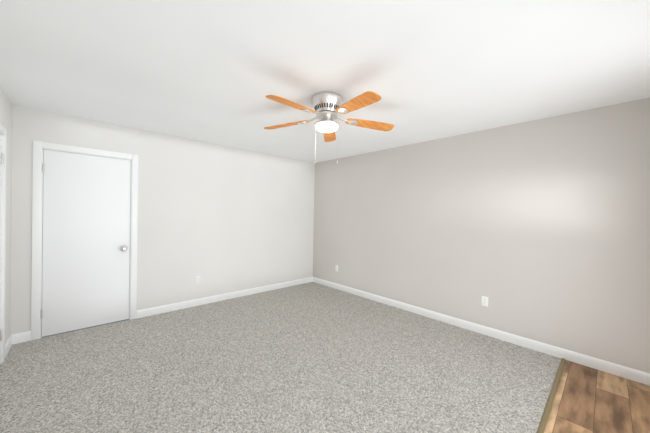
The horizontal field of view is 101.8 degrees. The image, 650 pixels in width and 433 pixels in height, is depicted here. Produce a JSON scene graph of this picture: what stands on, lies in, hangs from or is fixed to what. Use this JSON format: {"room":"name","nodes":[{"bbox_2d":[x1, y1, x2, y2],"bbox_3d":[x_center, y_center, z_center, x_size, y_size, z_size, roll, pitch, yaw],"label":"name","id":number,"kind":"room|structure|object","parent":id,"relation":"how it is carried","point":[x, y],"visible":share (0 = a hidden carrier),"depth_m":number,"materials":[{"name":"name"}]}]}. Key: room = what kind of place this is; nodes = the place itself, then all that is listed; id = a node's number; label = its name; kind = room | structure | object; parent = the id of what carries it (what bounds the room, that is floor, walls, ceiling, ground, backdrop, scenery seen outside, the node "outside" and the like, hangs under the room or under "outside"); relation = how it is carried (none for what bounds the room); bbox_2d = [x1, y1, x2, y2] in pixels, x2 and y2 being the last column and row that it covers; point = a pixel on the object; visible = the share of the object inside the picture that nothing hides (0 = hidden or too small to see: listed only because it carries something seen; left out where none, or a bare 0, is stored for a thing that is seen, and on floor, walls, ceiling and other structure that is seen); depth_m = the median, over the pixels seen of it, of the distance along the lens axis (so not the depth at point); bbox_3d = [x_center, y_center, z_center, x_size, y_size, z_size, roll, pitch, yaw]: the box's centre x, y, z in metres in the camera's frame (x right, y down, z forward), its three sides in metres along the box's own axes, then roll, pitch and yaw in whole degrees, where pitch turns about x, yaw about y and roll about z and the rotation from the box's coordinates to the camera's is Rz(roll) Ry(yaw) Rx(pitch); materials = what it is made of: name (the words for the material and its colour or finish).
{"room":"empty living room","nodes":[
{"label":"empty living room","id":0,"kind":"room"},
{"bbox_2d":[0,86,11,343],"bbox_3d":[-1.490,0.138,0.775,0.120,2.440,5.120,1,1,-43],"label":"wall","id":1,"kind":"structure","parent":0,"point":[5,113],"depth_m":2.56,"materials":[{"name":"white paint"}]},
{"bbox_2d":[0,135,3,340],"bbox_3d":[-2.626,0.304,2.050,0.169,2.018,0.767,1,1,-43],"label":"door","id":2,"kind":"structure","parent":1,"relation":"in","point":[1,158],"depth_m":2.33,"materials":[{"name":"white paint"}]},
{"bbox_2d":[0,123,6,363],"bbox_3d":[-2.657,0.281,2.015,0.167,2.127,0.914,1,1,-43],"label":"door frame","id":3,"kind":"structure","parent":1,"relation":"attached to","point":[3,131],"depth_m":2.35,"materials":[{"name":"white wood"}]},
{"bbox_2d":[5,334,16,357],"bbox_3d":[-3.072,1.262,2.556,0.014,0.100,0.403,1,1,-43],"label":"baseboard","id":4,"kind":"structure","parent":1,"relation":"attached to","point":[12,339],"depth_m":2.64,"materials":[{"name":"white wood"}]},
{"bbox_2d":[10,105,314,334],"bbox_3d":[-1.753,0.104,4.112,4.287,2.440,0.120,1,1,-43],"label":"wall","id":5,"kind":"structure","parent":0,"point":[220,219],"depth_m":3.84,"materials":[{"name":"white paint"}]},
{"bbox_2d":[31,141,138,340],"bbox_3d":[-2.802,0.268,3.147,0.914,2.127,0.167,1,1,-43],"label":"door frame","id":6,"kind":"structure","parent":5,"relation":"attached to","point":[39,147],"depth_m":2.83,"materials":[{"name":"white wood"}]},
{"bbox_2d":[41,149,130,336],"bbox_3d":[-2.773,0.292,3.111,0.767,2.018,0.169,1,1,-43],"label":"door","id":7,"kind":"structure","parent":5,"relation":"in","point":[86,244],"depth_m":3.07,"materials":[{"name":"white paint"}]},
{"bbox_2d":[196,275,200,283],"bbox_3d":[-1.885,0.938,3.924,0.070,0.115,0.008,1,1,-43],"label":"outlet","id":8,"kind":"object","parent":5,"relation":"attached to","point":[198,279],"visible":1,"depth_m":3.92,"materials":[{"name":"white plastic"}]},
{"bbox_2d":[136,277,312,318],"bbox_3d":[-1.353,1.279,4.425,2.963,0.100,0.014,1,1,-43],"label":"baseboard","id":9,"kind":"structure","parent":5,"relation":"attached to","point":[201,301],"depth_m":4.08,"materials":[{"name":"white wood"}]},
{"bbox_2d":[0,282,560,432],"bbox_3d":[-0.418,1.388,2.666,4.047,0.050,3.865,1,1,-43],"label":"floor","id":10,"kind":"structure","parent":0,"point":[311,357],"depth_m":2.29,"materials":[{"name":"grey carpet"}]},
{"bbox_2d":[0,0,649,162],"bbox_3d":[0.017,-1.116,2.229,4.287,0.100,5.240,1,1,-43],"label":"ceiling","id":11,"kind":"structure","parent":0,"point":[214,71],"depth_m":1.84,"materials":[{"name":"white paint"}]},
{"bbox_2d":[264,91,393,161],"bbox_3d":[0.005,-0.774,2.355,1.239,0.586,1.252,1,1,-43],"label":"ceiling fan","id":12,"kind":"object","parent":11,"relation":"hanging from","point":[328,106],"visible":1,"depth_m":2.30,"materials":[{"name":"orange wood"}]},
{"bbox_2d":[313,98,649,372],"bbox_3d":[1.557,0.172,3.617,0.120,2.440,5.120,1,1,-43],"label":"wall","id":13,"kind":"structure","parent":0,"point":[538,230],"depth_m":2.93,"materials":[{"name":"beige paint"}]},
{"bbox_2d":[313,277,649,385],"bbox_3d":[1.444,1.340,3.625,0.014,0.100,5.000,1,1,-43],"label":"baseboard","id":14,"kind":"structure","parent":13,"relation":"attached to","point":[639,376],"depth_m":2.91,"materials":[{"name":"white wood"}]},
{"bbox_2d":[482,296,487,306],"bbox_3d":[1.902,1.008,3.143,0.008,0.115,0.070,1,1,-43],"label":"outlet","id":15,"kind":"object","parent":13,"relation":"attached to","point":[484,301],"visible":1,"depth_m":3.14,"materials":[{"name":"white plastic"}]},
{"bbox_2d":[544,360,649,432],"bbox_3d":[1.286,1.439,0.838,4.047,0.046,1.135,1,1,-43],"label":"floor","id":16,"kind":"structure","parent":0,"point":[589,400],"depth_m":2.00,"materials":[{"name":"brown wood"}]},
{"bbox_2d":[537,358,565,432],"bbox_3d":[0.894,1.399,1.247,4.032,0.012,0.032,1,1,-43],"label":"threshold strip","id":17,"kind":"object","parent":16,"relation":"on","point":[543,422],"depth_m":2.03,"materials":[{"name":"brown metal"}]}
]}

